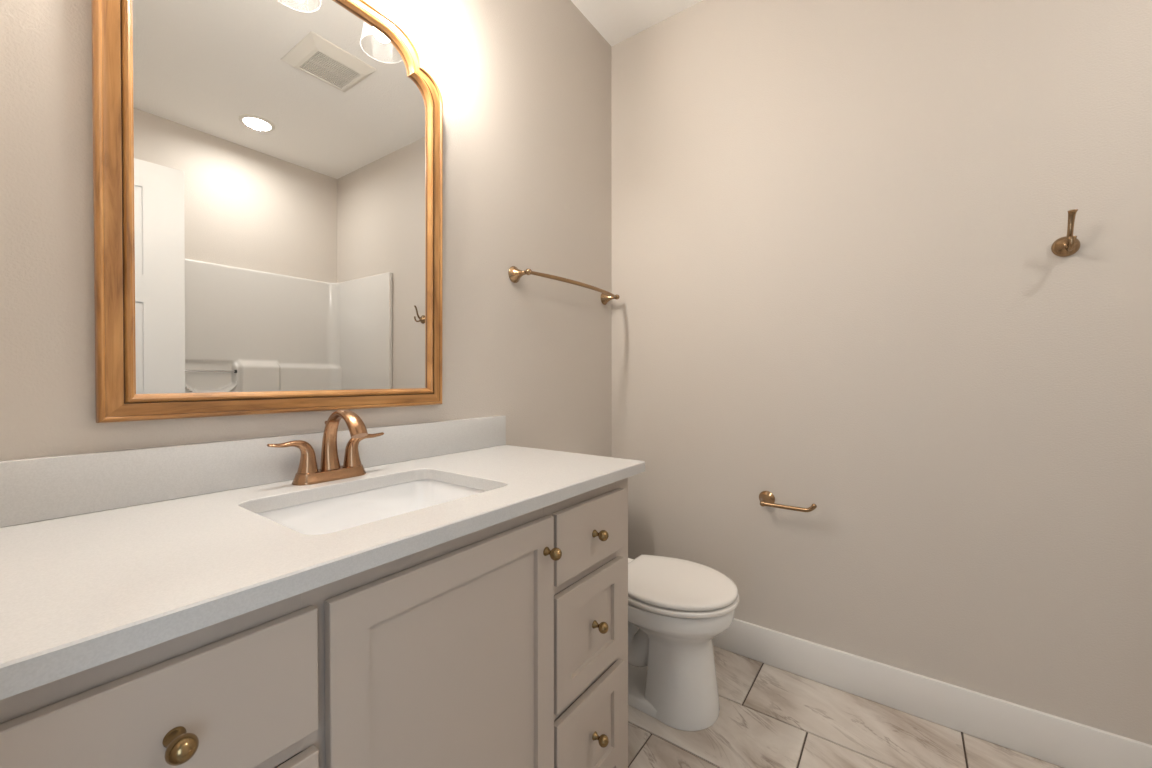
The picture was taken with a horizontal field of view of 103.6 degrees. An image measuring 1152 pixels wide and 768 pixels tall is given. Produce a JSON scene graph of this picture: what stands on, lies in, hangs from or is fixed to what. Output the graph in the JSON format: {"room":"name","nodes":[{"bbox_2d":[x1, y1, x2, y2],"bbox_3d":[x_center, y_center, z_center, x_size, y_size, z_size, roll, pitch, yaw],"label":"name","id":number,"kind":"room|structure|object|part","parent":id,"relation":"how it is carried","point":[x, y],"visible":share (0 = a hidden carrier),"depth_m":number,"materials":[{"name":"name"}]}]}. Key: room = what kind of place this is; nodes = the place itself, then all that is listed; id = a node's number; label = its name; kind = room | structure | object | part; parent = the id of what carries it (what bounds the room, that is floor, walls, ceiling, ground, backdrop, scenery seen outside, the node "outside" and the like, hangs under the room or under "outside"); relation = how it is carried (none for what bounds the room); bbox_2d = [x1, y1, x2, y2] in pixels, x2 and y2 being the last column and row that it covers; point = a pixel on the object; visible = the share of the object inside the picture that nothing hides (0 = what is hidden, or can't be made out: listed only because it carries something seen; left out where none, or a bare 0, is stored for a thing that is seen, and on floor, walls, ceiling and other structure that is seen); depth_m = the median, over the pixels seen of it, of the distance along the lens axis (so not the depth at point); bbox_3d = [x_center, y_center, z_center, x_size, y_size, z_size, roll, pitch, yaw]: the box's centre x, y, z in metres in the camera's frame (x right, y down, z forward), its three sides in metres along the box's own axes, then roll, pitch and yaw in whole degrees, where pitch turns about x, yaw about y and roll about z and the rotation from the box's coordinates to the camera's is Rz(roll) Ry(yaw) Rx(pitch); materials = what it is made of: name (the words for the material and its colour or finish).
{"room":"bathroom","nodes":[
{"label":"bathroom","id":0,"kind":"room"},
{"bbox_2d":[0,0,611,460],"bbox_3d":[-0.465,-0.283,1.436,0.120,2.893,2.250,0,1,36],"label":"wall","id":1,"kind":"structure","parent":0,"point":[524,86],"depth_m":1.47,"materials":[{"name":"beige paint"}]},
{"bbox_2d":[0,416,505,527],"bbox_3d":[-0.627,0.169,1.099,0.020,0.102,1.263,0,1,36],"label":"backsplash","id":2,"kind":"structure","parent":1,"relation":"attached to","point":[52,487],"depth_m":0.89,"materials":[{"name":"white stone"}]},
{"bbox_2d":[91,0,442,422],"bbox_3d":[-0.622,-0.460,1.081,0.026,1.050,0.728,1,1,36],"label":"wall mirror","id":3,"kind":"object","parent":1,"relation":"attached to","point":[268,174],"visible":1,"depth_m":1.00,"materials":[{"name":"brown wood"}]},
{"bbox_2d":[508,266,619,304],"bbox_3d":[-0.003,-0.403,1.877,0.107,0.061,0.674,0,1,36],"label":"towel bar","id":4,"kind":"object","parent":1,"relation":"attached to","point":[514,273],"visible":1,"depth_m":1.72,"materials":[{"name":"gold metal"}]},
{"bbox_3d":[-0.193,-0.401,1.636,0.084,0.061,0.061,0,1,36],"label":"mounting post","id":5,"kind":"part","parent":4,"relation":"part of","materials":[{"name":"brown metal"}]},
{"bbox_3d":[0.167,-0.406,2.132,0.084,0.061,0.061,0,1,36],"label":"mounting post","id":6,"kind":"part","parent":4,"relation":"part of","materials":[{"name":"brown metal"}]},
{"bbox_2d":[571,0,702,46],"bbox_3d":[0.097,-1.666,0.105,3.340,0.100,3.720,0,1,36],"label":"ceiling","id":7,"kind":"structure","parent":0,"point":[616,21],"depth_m":2.00,"materials":[{"name":"white paint"}]},
{"bbox_2d":[628,627,1062,767],"bbox_3d":[0.100,1.157,0.134,3.340,0.060,3.720,0,1,36],"label":"floor","id":8,"kind":"structure","parent":0,"point":[770,716],"depth_m":1.44,"materials":[{"name":"tile"}]},
{"bbox_2d":[0,478,627,767],"bbox_3d":[-0.393,0.685,0.941,0.587,0.868,1.196,0,1,36],"label":"bathroom vanity","id":9,"kind":"object","parent":8,"relation":"on","point":[504,644],"visible":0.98,"depth_m":0.70,"materials":[{"name":"beige paint"}]},
{"bbox_3d":[-0.427,0.371,0.473,0.016,0.158,0.295,0,1,36],"label":"drawer","id":10,"kind":"part","parent":9,"relation":"part of","materials":[{"name":"beige paint"}]},
{"bbox_3d":[-0.402,0.367,0.460,0.039,0.026,0.026,0,1,36],"label":"knob","id":11,"kind":"part","parent":9,"relation":"part of","materials":[{"name":"gold metal"}]},
{"bbox_3d":[-0.427,0.605,0.475,0.016,0.256,0.295,0,1,36],"label":"drawer","id":12,"kind":"part","parent":9,"relation":"part of","materials":[{"name":"beige paint"}]},
{"bbox_2d":[0,445,644,699],"bbox_3d":[-0.404,0.236,0.938,0.569,0.028,1.263,0,1,36],"label":"countertop","id":13,"kind":"structure","parent":9,"relation":"on","point":[78,593],"depth_m":0.62,"materials":[{"name":"white stone"}]},
{"bbox_2d":[267,409,383,485],"bbox_3d":[-0.569,0.139,1.048,0.200,0.164,0.199,0,1,-12],"label":"bathroom faucet","id":14,"kind":"object","parent":13,"relation":"on","point":[308,473],"visible":1,"depth_m":1.03,"materials":[{"name":"gold metal"}]},
{"bbox_3d":[-0.620,0.167,0.993,0.041,0.086,0.100,0,1,36],"label":"lever","id":15,"kind":"part","parent":14,"relation":"part of","materials":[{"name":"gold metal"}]},
{"bbox_3d":[-0.572,0.209,1.059,0.058,0.022,0.162,0,1,36],"label":"plate","id":16,"kind":"part","parent":14,"relation":"part of","materials":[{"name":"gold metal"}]},
{"bbox_3d":[-0.525,0.130,1.023,0.161,0.145,0.043,0,1,36],"label":"spout","id":17,"kind":"part","parent":14,"relation":"part of","materials":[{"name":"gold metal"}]},
{"bbox_3d":[-0.525,0.166,1.123,0.041,0.086,0.100,0,1,36],"label":"lever","id":18,"kind":"part","parent":14,"relation":"part of","materials":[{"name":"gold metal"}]},
{"bbox_2d":[256,479,485,534],"bbox_3d":[-0.390,0.327,0.928,0.359,0.153,0.460,0,1,36],"label":"undermount sink","id":19,"kind":"object","parent":13,"relation":"in","point":[330,515],"visible":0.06,"depth_m":1.06,"materials":[{"name":"white ceramic"}]},
{"bbox_3d":[-0.192,0.650,0.798,0.016,0.724,0.472,0,1,36],"label":"door","id":20,"kind":"part","parent":9,"relation":"part of","materials":[{"name":"beige paint"}]},
{"bbox_3d":[-0.048,0.354,0.949,0.039,0.026,0.026,0,1,36],"label":"knob","id":21,"kind":"part","parent":9,"relation":"part of","materials":[{"name":"gold metal"}]},
{"bbox_3d":[0.038,0.364,1.113,0.016,0.158,0.293,0,1,36],"label":"drawer","id":22,"kind":"part","parent":9,"relation":"part of","materials":[{"name":"beige paint"}]},
{"bbox_3d":[0.039,0.881,1.119,0.016,0.256,0.293,0,1,36],"label":"drawer","id":23,"kind":"part","parent":9,"relation":"part of","materials":[{"name":"beige paint"}]},
{"bbox_3d":[0.039,0.598,1.116,0.016,0.256,0.293,0,1,36],"label":"drawer","id":24,"kind":"part","parent":9,"relation":"part of","materials":[{"name":"beige paint"}]},
{"bbox_3d":[0.061,0.865,1.103,0.039,0.026,0.026,0,1,36],"label":"knob","id":25,"kind":"part","parent":9,"relation":"part of","materials":[{"name":"gold metal"}]},
{"bbox_3d":[0.061,0.589,1.100,0.039,0.026,0.026,0,1,36],"label":"knob","id":26,"kind":"part","parent":9,"relation":"part of","materials":[{"name":"gold metal"}]},
{"bbox_3d":[0.060,0.366,1.097,0.039,0.026,0.026,0,1,36],"label":"knob","id":27,"kind":"part","parent":9,"relation":"part of","materials":[{"name":"gold metal"}]},
{"bbox_2d":[628,555,738,730],"bbox_3d":[0.226,0.746,1.675,0.727,0.742,0.432,0,1,36],"label":"toilet","id":28,"kind":"object","parent":8,"relation":"on","point":[677,606],"visible":0.49,"depth_m":1.48,"materials":[{"name":"white ceramic"}]},
{"bbox_3d":[0.349,0.689,1.585,0.414,0.017,0.374,0,1,36],"label":"lid","id":29,"kind":"part","parent":28,"relation":"part of","materials":[{"name":"white plastic"}]},
{"bbox_3d":[0.346,0.712,1.587,0.430,0.016,0.382,0,1,36],"label":"seat","id":30,"kind":"part","parent":28,"relation":"part of","materials":[{"name":"white plastic"}]},
{"bbox_2d":[611,0,1151,744],"bbox_3d":[1.358,-0.285,1.429,2.840,2.893,0.120,0,1,36],"label":"wall","id":31,"kind":"structure","parent":0,"point":[838,280],"depth_m":1.53,"materials":[{"name":"beige paint"}]},
{"bbox_2d":[759,491,816,511],"bbox_3d":[0.799,0.454,1.723,0.216,0.061,0.078,0,1,36],"label":"toilet paper holder","id":32,"kind":"object","parent":31,"relation":"attached to","point":[766,498],"visible":1,"depth_m":1.72,"materials":[{"name":"gold metal"}]},
{"bbox_3d":[0.736,0.453,1.769,0.061,0.061,0.078,0,1,36],"label":"mounting post","id":33,"kind":"part","parent":32,"relation":"part of","materials":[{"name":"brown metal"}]},
{"bbox_3d":[0.794,0.452,1.693,0.188,0.036,0.017,0,1,36],"label":"arm","id":34,"kind":"part","parent":32,"relation":"part of","materials":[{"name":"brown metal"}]},
{"bbox_2d":[712,618,1151,767],"bbox_3d":[0.940,1.040,1.664,1.900,0.138,0.014,0,1,36],"label":"baseboard","id":35,"kind":"structure","parent":31,"relation":"attached to","point":[1056,740],"depth_m":1.47,"materials":[{"name":"white paint"}]},
{"bbox_2d":[1051,209,1080,256],"bbox_3d":[1.394,-0.425,1.282,0.059,0.116,0.072,0,1,36],"label":"robe hook","id":36,"kind":"object","parent":31,"relation":"attached to","point":[1068,245],"visible":1,"depth_m":1.29,"materials":[{"name":"gold metal"}]}
]}

